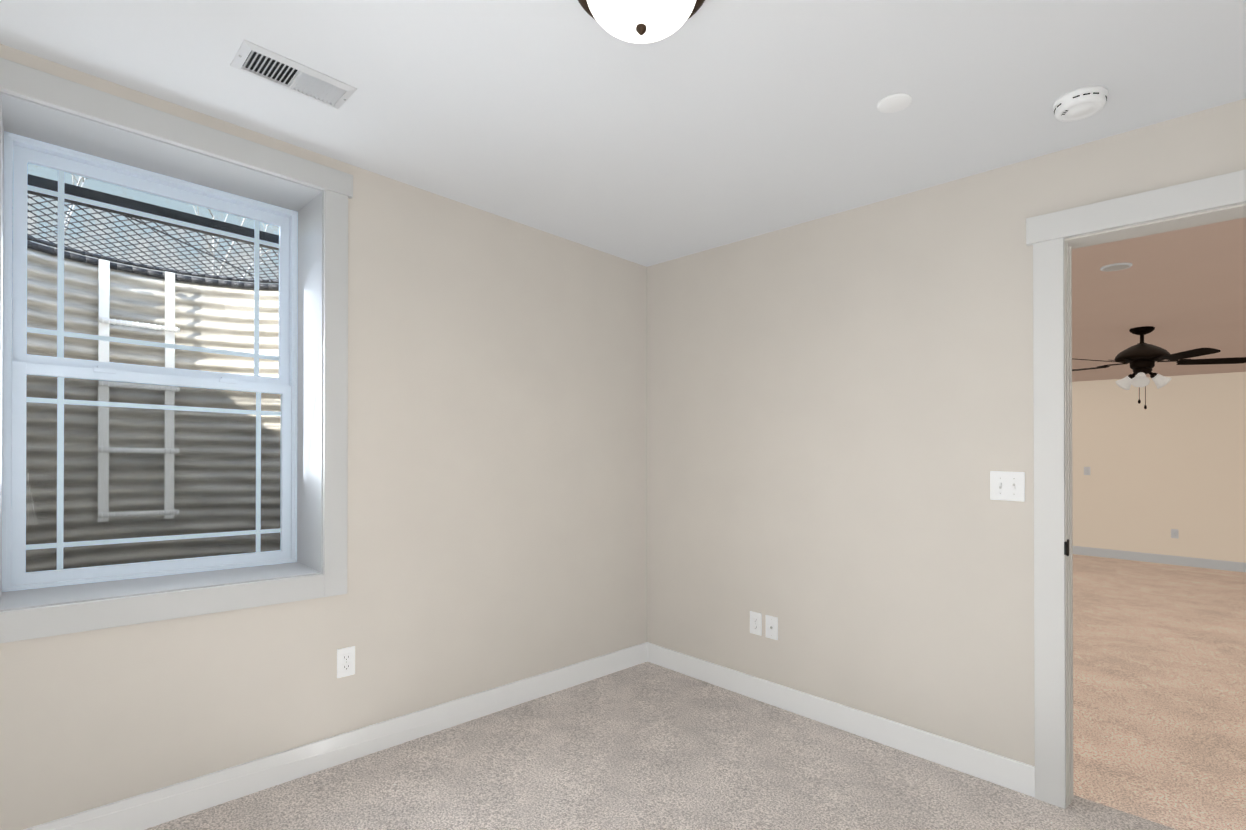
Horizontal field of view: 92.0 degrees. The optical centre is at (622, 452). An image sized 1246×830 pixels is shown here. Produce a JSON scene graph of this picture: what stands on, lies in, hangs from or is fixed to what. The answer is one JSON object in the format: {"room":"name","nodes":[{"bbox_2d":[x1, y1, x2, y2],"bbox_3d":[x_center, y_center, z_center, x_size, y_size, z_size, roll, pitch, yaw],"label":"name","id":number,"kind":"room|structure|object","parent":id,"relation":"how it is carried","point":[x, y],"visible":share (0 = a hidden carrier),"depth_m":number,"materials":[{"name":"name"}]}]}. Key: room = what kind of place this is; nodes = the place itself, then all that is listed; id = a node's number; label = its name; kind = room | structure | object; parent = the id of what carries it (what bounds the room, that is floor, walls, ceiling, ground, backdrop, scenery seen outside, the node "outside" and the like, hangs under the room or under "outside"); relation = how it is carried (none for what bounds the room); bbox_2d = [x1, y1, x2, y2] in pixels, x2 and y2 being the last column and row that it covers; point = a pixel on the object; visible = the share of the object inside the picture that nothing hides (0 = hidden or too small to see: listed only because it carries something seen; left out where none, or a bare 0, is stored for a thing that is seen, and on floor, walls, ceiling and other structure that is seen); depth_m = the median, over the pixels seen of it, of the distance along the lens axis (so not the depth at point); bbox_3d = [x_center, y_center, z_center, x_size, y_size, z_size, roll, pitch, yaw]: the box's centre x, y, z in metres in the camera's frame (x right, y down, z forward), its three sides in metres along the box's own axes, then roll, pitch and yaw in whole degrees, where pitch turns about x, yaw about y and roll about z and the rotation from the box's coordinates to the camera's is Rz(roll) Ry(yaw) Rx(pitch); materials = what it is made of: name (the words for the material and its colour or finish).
{"room":"empty basement bedroom","nodes":[
{"label":"empty basement bedroom","id":0,"kind":"room"},
{"bbox_2d":[0,44,646,829],"bbox_3d":[-1.162,0.037,2.709,3.550,2.498,0.400,0,0,-45],"label":"wall","id":1,"kind":"structure","parent":0,"point":[496,450],"depth_m":2.69,"materials":[{"name":"beige paint"}]},
{"bbox_2d":[11,240,280,571],"bbox_3d":[-2.124,-0.022,2.769,1.680,1.859,1.039,0,0,-45],"label":"window well","id":2,"kind":"object","parent":1,"relation":"attached to","point":[237,331],"depth_m":3.11,"materials":[{"name":"metal"}]},
{"bbox_2d":[98,259,179,521],"bbox_3d":[-2.442,-0.298,3.042,0.318,1.284,0.068,0,0,-45],"label":"ladder","id":3,"kind":"object","parent":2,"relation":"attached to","point":[104,277],"depth_m":2.99,"materials":[{"name":"white metal"}]},
{"bbox_2d":[27,174,278,283],"bbox_3d":[-2.114,-0.934,2.762,1.623,0.080,1.008,0,0,-45],"label":"grate","id":4,"kind":"object","parent":1,"relation":"attached to","point":[69,189],"depth_m":2.59,"materials":[{"name":"grey metal"}]},
{"bbox_2d":[0,57,352,642],"bbox_3d":[-1.643,-0.288,2.210,1.110,1.722,0.420,0,0,-45],"label":"window unit","id":5,"kind":"structure","parent":1,"relation":"in","point":[20,364],"depth_m":2.24,"materials":[{"name":"white plastic"}]},
{"bbox_2d":[23,642,646,829],"bbox_3d":[-1.014,1.202,2.558,3.303,0.163,0.017,0,0,-45],"label":"baseboard","id":6,"kind":"structure","parent":1,"relation":"attached to","point":[153,808],"depth_m":2.37,"materials":[{"name":"white paint"}]},
{"bbox_2d":[337,646,354,677],"bbox_3d":[-1.128,0.855,2.452,0.070,0.116,0.008,0,0,-45],"label":"outlet","id":7,"kind":"object","parent":1,"relation":"attached to","point":[345,661],"visible":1,"depth_m":2.45,"materials":[{"name":"white plastic"}]},
{"bbox_2d":[0,0,1245,381],"bbox_3d":[3.436,-1.132,3.623,11.350,0.352,5.850,0,0,-45],"label":"ceiling","id":8,"kind":"structure","parent":0,"point":[708,124],"depth_m":1.97,"materials":[{"name":"white paint"}]},
{"bbox_2d":[230,40,356,108],"bbox_3d":[-1.034,-1.179,1.898,0.318,0.016,0.168,0,0,-45],"label":"ceiling vent","id":9,"kind":"object","parent":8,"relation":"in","point":[271,66],"visible":1,"depth_m":1.88,"materials":[{"name":"white metal"}]},
{"bbox_2d":[578,0,704,42],"bbox_3d":[0.044,-1.089,1.460,0.332,0.153,0.332,0,0,-45],"label":"flush-mount ceiling light","id":10,"kind":"object","parent":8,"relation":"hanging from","point":[641,21],"visible":1,"depth_m":1.45,"materials":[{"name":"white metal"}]},
{"bbox_2d":[877,93,911,112],"bbox_3d":[0.887,-1.140,1.967,0.104,0.008,0.104,0,0,-45],"label":"cover plate","id":11,"kind":"object","parent":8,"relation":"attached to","point":[894,102],"visible":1,"depth_m":1.96,"materials":[{"name":"white plastic"}]},
{"bbox_2d":[1053,86,1107,120],"bbox_3d":[1.463,-1.110,1.927,0.140,0.045,0.140,0,0,-45],"label":"smoke detector","id":12,"kind":"object","parent":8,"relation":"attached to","point":[1080,103],"visible":1,"depth_m":1.90,"materials":[{"name":"white plastic"}]},
{"bbox_2d":[1100,263,1131,270],"bbox_3d":[2.906,-1.090,3.546,0.148,0.011,0.148,0,0,-45],"label":"cover","id":13,"kind":"object","parent":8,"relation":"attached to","point":[1116,266],"visible":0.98,"depth_m":3.54,"materials":[{"name":"white plastic"}]},
{"bbox_2d":[1072,326,1245,408],"bbox_3d":[4.439,-0.710,5.158,1.308,0.695,1.344,0,0,-45],"label":"ceiling fan","id":14,"kind":"object","parent":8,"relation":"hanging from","point":[1141,357],"visible":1,"depth_m":5.03,"materials":[{"name":"brown metal"}]},
{"bbox_2d":[145,554,1245,829],"bbox_3d":[3.436,1.400,3.612,11.140,0.321,5.600,0,0,-45],"label":"floor","id":15,"kind":"structure","parent":0,"point":[1159,696],"depth_m":2.51,"materials":[{"name":"beige carpet"}]},
{"bbox_2d":[647,98,1245,765],"bbox_3d":[1.313,0.089,2.650,0.125,2.490,3.175,0,0,-45],"label":"wall","id":16,"kind":"structure","parent":0,"point":[839,418],"depth_m":2.73,"materials":[{"name":"beige paint"}]},
{"bbox_2d":[750,611,761,635],"bbox_3d":[0.698,0.901,3.170,0.008,0.116,0.070,0,0,-45],"label":"outlet","id":17,"kind":"object","parent":16,"relation":"attached to","point":[756,623],"visible":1,"depth_m":3.17,"materials":[{"name":"white plastic"}]},
{"bbox_2d":[766,615,777,639],"bbox_3d":[0.763,0.903,3.099,0.016,0.116,0.070,0,0,-45],"label":"outlet plate","id":18,"kind":"object","parent":16,"relation":"attached to","point":[771,627],"visible":1,"depth_m":3.10,"materials":[{"name":"white plastic"}]},
{"bbox_2d":[647,642,1034,796],"bbox_3d":[0.864,1.243,2.999,0.017,0.146,2.000,0,0,-45],"label":"baseboard","id":19,"kind":"structure","parent":16,"relation":"attached to","point":[1000,770],"depth_m":2.75,"materials":[{"name":"white paint"}]},
{"bbox_2d":[990,471,1024,501],"bbox_3d":[1.505,0.133,2.358,0.015,0.116,0.116,0,0,-45],"label":"switch plate","id":20,"kind":"object","parent":16,"relation":"attached to","point":[1007,486],"visible":1,"depth_m":2.36,"materials":[{"name":"white plastic"}]},
{"bbox_2d":[1026,169,1245,808],"bbox_3d":[1.974,0.216,1.986,0.175,2.225,1.050,0,0,-45],"label":"door frame","id":21,"kind":"structure","parent":16,"relation":"attached to","point":[1047,234],"depth_m":2.24,"materials":[{"name":"white paint"}]},
{"bbox_2d":[1064,539,1068,555],"bbox_3d":[1.646,0.355,2.232,0.050,0.062,0.008,0,0,-45],"label":"strike plate","id":22,"kind":"object","parent":21,"relation":"attached to","point":[1066,548],"visible":1,"depth_m":2.22,"materials":[{"name":"black metal"}]},
{"bbox_2d":[1072,372,1245,562],"bbox_3d":[7.414,0.237,7.577,0.125,2.530,5.850,0,0,-45],"label":"wall","id":23,"kind":"structure","parent":0,"point":[1168,459],"depth_m":7.85,"materials":[{"name":"beige paint"}]},
{"bbox_2d":[1084,467,1089,474],"bbox_3d":[6.486,0.261,8.409,0.015,0.115,0.070,0,0,-45],"label":"plate","id":24,"kind":"object","parent":23,"relation":"attached to","point":[1086,470],"visible":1,"depth_m":8.41,"materials":[{"name":"white plastic"}]},
{"bbox_2d":[1073,546,1245,571],"bbox_3d":[7.365,1.398,7.522,0.014,0.200,5.600,0,0,-45],"label":"baseboard","id":25,"kind":"structure","parent":23,"relation":"attached to","point":[1118,554],"depth_m":7.84,"materials":[{"name":"white paint"}]},
{"bbox_2d":[1171,529,1177,537],"bbox_3d":[7.124,1.051,7.770,0.008,0.116,0.070,0,0,-45],"label":"outlet","id":26,"kind":"object","parent":23,"relation":"attached to","point":[1174,533],"visible":1,"depth_m":7.77,"materials":[{"name":"white plastic"}]},
{"label":"outside","id":27,"kind":"structure","parent":0,"visible":0},
{"bbox_2d":[27,193,278,283],"bbox_3d":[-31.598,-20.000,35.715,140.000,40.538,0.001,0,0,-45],"label":"trees","id":28,"kind":"object","parent":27,"point":[29,200],"depth_m":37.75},
{"bbox_2d":[48,174,278,281],"bbox_3d":[-27.026,-11.323,26.390,50.055,20.573,23.046,0,0,-45],"label":"trees","id":29,"kind":"object","parent":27,"point":[82,179],"depth_m":26.65,"materials":[{"name":"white plant"}]}
]}

